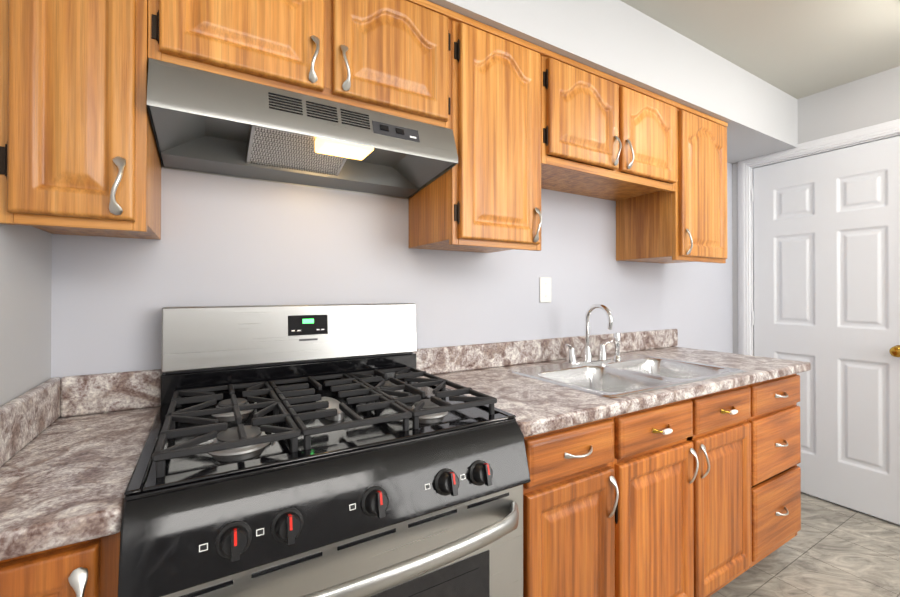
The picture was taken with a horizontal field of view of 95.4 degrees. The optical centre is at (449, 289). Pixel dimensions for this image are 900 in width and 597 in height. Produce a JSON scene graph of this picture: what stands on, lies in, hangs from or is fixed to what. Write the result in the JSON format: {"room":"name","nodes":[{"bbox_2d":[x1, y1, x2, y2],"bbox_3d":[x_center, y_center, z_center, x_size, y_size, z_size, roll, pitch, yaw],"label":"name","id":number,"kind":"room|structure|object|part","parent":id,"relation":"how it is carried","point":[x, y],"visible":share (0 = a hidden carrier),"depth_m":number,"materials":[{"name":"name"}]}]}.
{"room":"kitchen","nodes":[
{"label":"kitchen","id":0,"kind":"room"},
{"bbox_2d":[0,224,51,405],"bbox_3d":[-0.155,0.023,-0.531,0.120,2.390,3.600,0,0,-31],"label":"wall","id":1,"kind":"structure","parent":0,"point":[25,299],"depth_m":0.89,"materials":[{"name":"paint"}]},
{"bbox_2d":[51,162,732,417],"bbox_3d":[0.421,0.038,1.970,3.660,2.390,0.120,0,0,-31],"label":"wall","id":2,"kind":"structure","parent":0,"point":[228,241],"depth_m":1.44,"materials":[{"name":"paint"}]},
{"bbox_2d":[0,0,167,239],"bbox_3d":[-0.822,-0.505,0.967,0.254,0.723,0.345,0,0,-31],"label":"upper cabinet","id":3,"kind":"object","parent":2,"relation":"attached to","point":[79,153],"depth_m":0.82,"materials":[{"name":"brown wood"}]},
{"bbox_3d":[-0.750,-0.492,0.821,0.191,0.693,0.020,0,0,-31],"label":"door","id":4,"kind":"part","parent":3,"relation":"part of","materials":[{"name":"brown wood"}]},
{"bbox_2d":[168,0,463,125],"bbox_3d":[-0.402,-0.692,1.216,0.769,0.345,0.345,0,0,-31],"label":"upper cabinet","id":5,"kind":"object","parent":2,"relation":"attached to","point":[400,58],"depth_m":1.09,"materials":[{"name":"brown wood"}]},
{"bbox_3d":[-0.481,-0.679,0.981,0.351,0.317,0.020,0,0,-31],"label":"door","id":6,"kind":"part","parent":5,"relation":"part of","materials":[{"name":"brown wood"}]},
{"bbox_2d":[147,58,457,198],"bbox_3d":[-0.397,-0.422,1.206,0.764,0.153,0.365,0,0,-31],"label":"range hood","id":7,"kind":"object","parent":5,"relation":"attached to","point":[204,122],"visible":0.98,"depth_m":1.12,"materials":[{"name":"silver metal"}]},
{"bbox_3d":[-0.158,-0.678,1.172,0.352,0.317,0.020,0,0,-31],"label":"door","id":8,"kind":"part","parent":5,"relation":"part of","materials":[{"name":"brown wood"}]},
{"bbox_2d":[409,16,555,252],"bbox_3d":[0.091,-0.510,1.507,0.423,0.705,0.345,0,0,-31],"label":"upper cabinet","id":9,"kind":"object","parent":2,"relation":"attached to","point":[525,121],"depth_m":1.37,"materials":[{"name":"brown wood"}]},
{"bbox_3d":[0.173,-0.498,1.367,0.332,0.675,0.020,0,0,-31],"label":"door","id":10,"kind":"part","parent":9,"relation":"part of","materials":[{"name":"brown wood"}]},
{"bbox_2d":[413,329,676,375],"bbox_3d":[0.597,0.281,1.990,1.740,0.104,0.020,0,0,-31],"label":"backsplash","id":11,"kind":"structure","parent":2,"relation":"attached to","point":[462,358],"depth_m":1.78,"materials":[{"name":"stone"}]},
{"bbox_2d":[540,277,550,302],"bbox_3d":[0.446,0.001,1.911,0.072,0.118,0.007,0,0,-31],"label":"switch plate","id":12,"kind":"object","parent":2,"relation":"attached to","point":[545,289],"visible":1,"depth_m":1.91,"materials":[{"name":"white plastic"}]},
{"bbox_2d":[556,53,683,200],"bbox_3d":[0.609,-0.666,1.814,0.829,0.390,0.345,0,0,-31],"label":"upper cabinet","id":13,"kind":"object","parent":2,"relation":"attached to","point":[617,139],"depth_m":1.68,"materials":[{"name":"brown wood"}]},
{"bbox_3d":[0.517,-0.662,1.571,0.381,0.345,0.020,0,0,-31],"label":"door","id":14,"kind":"part","parent":13,"relation":"part of","materials":[{"name":"brown wood"}]},
{"bbox_3d":[0.866,-0.661,1.778,0.381,0.345,0.020,0,0,-31],"label":"door","id":15,"kind":"part","parent":13,"relation":"part of","materials":[{"name":"brown wood"}]},
{"bbox_2d":[616,105,727,263],"bbox_3d":[1.147,-0.507,2.131,0.468,0.705,0.345,0,0,-31],"label":"upper cabinet","id":16,"kind":"object","parent":2,"relation":"attached to","point":[688,223],"depth_m":1.99,"materials":[{"name":"brown wood"}]},
{"bbox_3d":[1.240,-0.495,1.998,0.401,0.675,0.020,0,0,-31],"label":"door","id":17,"kind":"part","parent":16,"relation":"part of","materials":[{"name":"brown wood"}]},
{"bbox_2d":[427,0,797,163],"bbox_3d":[0.544,-1.011,1.769,3.420,0.294,0.362,0,0,-31],"label":"soffit","id":18,"kind":"structure","parent":0,"point":[619,39],"depth_m":1.76,"materials":[{"name":"paint"}]},
{"bbox_2d":[620,0,899,98],"bbox_3d":[1.338,-1.196,0.428,3.660,0.060,3.720,0,0,-31],"label":"ceiling","id":19,"kind":"structure","parent":0,"point":[797,49],"depth_m":1.86,"materials":[{"name":"paint"}]},
{"bbox_2d":[710,492,899,596],"bbox_3d":[1.338,1.254,0.414,3.660,0.060,3.720,0,0,-31],"label":"floor","id":20,"kind":"structure","parent":0,"point":[830,549],"depth_m":1.86,"materials":[{"name":"tile"}]},
{"bbox_2d":[0,369,161,596],"bbox_3d":[-0.752,0.724,0.823,0.234,1.004,0.653,0,0,-31],"label":"base cabinet","id":21,"kind":"object","parent":20,"relation":"on","point":[65,477],"visible":0.94,"depth_m":0.71,"materials":[{"name":"grey stone"}]},
{"bbox_3d":[-0.613,0.736,0.569,0.191,0.707,0.020,0,0,-31],"label":"door","id":22,"kind":"part","parent":21,"relation":"part of","materials":[{"name":"brown wood"}]},
{"bbox_2d":[117,303,530,596],"bbox_3d":[-0.297,0.637,1.034,0.762,1.180,0.734,0,0,-31],"label":"stove","id":23,"kind":"object","parent":20,"relation":"on","point":[329,450],"visible":1,"depth_m":0.84,"materials":[{"name":"black metal"}]},
{"bbox_3d":[-0.130,0.518,0.753,0.707,0.048,0.078,0,0,-31],"label":"handle","id":24,"kind":"part","parent":23,"relation":"part of","materials":[{"name":"silver metal"}]},
{"bbox_2d":[523,416,632,596],"bbox_3d":[0.181,0.799,1.390,0.417,0.861,0.625,0,0,-31],"label":"base cabinet","id":25,"kind":"object","parent":20,"relation":"on","point":[578,537],"depth_m":1.14,"materials":[{"name":"brown wood"}]},
{"bbox_3d":[0.339,0.448,1.134,0.336,0.124,0.020,0,0,-31],"label":"drawer","id":26,"kind":"part","parent":25,"relation":"part of","materials":[{"name":"brown wood"}]},
{"bbox_3d":[0.339,0.810,1.132,0.336,0.565,0.020,0,0,-31],"label":"door","id":27,"kind":"part","parent":25,"relation":"part of","materials":[{"name":"brown wood"}]},
{"bbox_2d":[421,348,810,439],"bbox_3d":[0.747,0.356,1.715,1.720,0.081,0.647,0,0,-31],"label":"countertop","id":28,"kind":"structure","parent":25,"relation":"on","point":[540,408],"depth_m":1.35,"materials":[{"name":"stone"}]},
{"bbox_2d":[561,304,624,363],"bbox_3d":[0.675,0.196,1.809,0.378,0.269,0.156,0,0,-31],"label":"faucet","id":29,"kind":"object","parent":28,"relation":"on","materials":[{"name":"silver metal"}]},
{"bbox_2d":[501,352,748,451],"bbox_3d":[0.717,0.415,1.665,0.844,0.179,0.508,0,0,-31],"label":"sink","id":30,"kind":"object","parent":28,"relation":"in","point":[635,371],"depth_m":1.58,"materials":[{"name":"silver metal"}]},
{"bbox_3d":[0.674,0.449,1.332,0.393,0.124,0.020,0,0,-31],"label":"drawer","id":31,"kind":"part","parent":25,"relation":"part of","materials":[{"name":"brown wood"}]},
{"bbox_2d":[629,420,760,596],"bbox_3d":[0.697,0.891,1.695,0.830,0.680,0.625,0,0,-31],"label":"base cabinet","id":32,"kind":"object","parent":20,"relation":"on","point":[660,464],"depth_m":1.44,"materials":[{"name":"brown wood"}]},
{"bbox_3d":[0.674,0.812,1.330,0.393,0.565,0.020,0,0,-31],"label":"door","id":33,"kind":"part","parent":32,"relation":"part of","materials":[{"name":"brown wood"}]},
{"bbox_3d":[1.029,0.813,1.540,0.393,0.565,0.020,0,0,-31],"label":"door","id":34,"kind":"part","parent":32,"relation":"part of","materials":[{"name":"brown wood"}]},
{"bbox_2d":[737,376,800,559],"bbox_3d":[1.244,0.803,2.019,0.489,0.861,0.625,0,0,-31],"label":"base cabinet","id":35,"kind":"object","parent":20,"relation":"on","point":[773,405],"depth_m":1.75,"materials":[{"name":"brown wood"}]},
{"bbox_3d":[1.029,0.450,1.542,0.393,0.124,0.020,0,0,-31],"label":"drawer","id":36,"kind":"part","parent":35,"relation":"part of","materials":[{"name":"brown wood"}]},
{"bbox_3d":[1.409,0.452,1.767,0.441,0.124,0.020,0,0,-31],"label":"drawer","id":37,"kind":"part","parent":35,"relation":"part of","materials":[{"name":"brown wood"}]},
{"bbox_3d":[1.409,0.662,1.766,0.441,0.260,0.020,0,0,-31],"label":"drawer","id":38,"kind":"part","parent":35,"relation":"part of","materials":[{"name":"brown wood"}]},
{"bbox_3d":[1.409,0.953,1.764,0.441,0.287,0.020,0,0,-31],"label":"drawer","id":39,"kind":"part","parent":35,"relation":"part of","materials":[{"name":"brown wood"}]},
{"bbox_2d":[732,66,899,353],"bbox_3d":[2.892,0.034,1.271,0.120,2.390,3.600,0,0,-31],"label":"wall","id":40,"kind":"structure","parent":0,"point":[871,100],"depth_m":2.32,"materials":[{"name":"paint"}]},
{"bbox_2d":[738,119,899,355],"bbox_3d":[2.213,0.178,2.397,0.140,2.115,0.892,0,0,-31],"label":"door frame","id":41,"kind":"structure","parent":40,"relation":"attached to","point":[885,130],"depth_m":2.70,"materials":[{"name":"white paint"}]},
{"bbox_2d":[751,136,899,524],"bbox_3d":[2.170,0.212,2.375,0.103,2.023,0.746,0,0,-31],"label":"door leaf","id":42,"kind":"structure","parent":40,"relation":"in","point":[826,239],"depth_m":2.33,"materials":[{"name":"white paint"}]},
{"bbox_3d":[2.167,0.205,2.374,0.098,1.750,0.746,0,0,-31],"label":"door hardware","id":43,"kind":"part","parent":42,"relation":"part of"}
]}

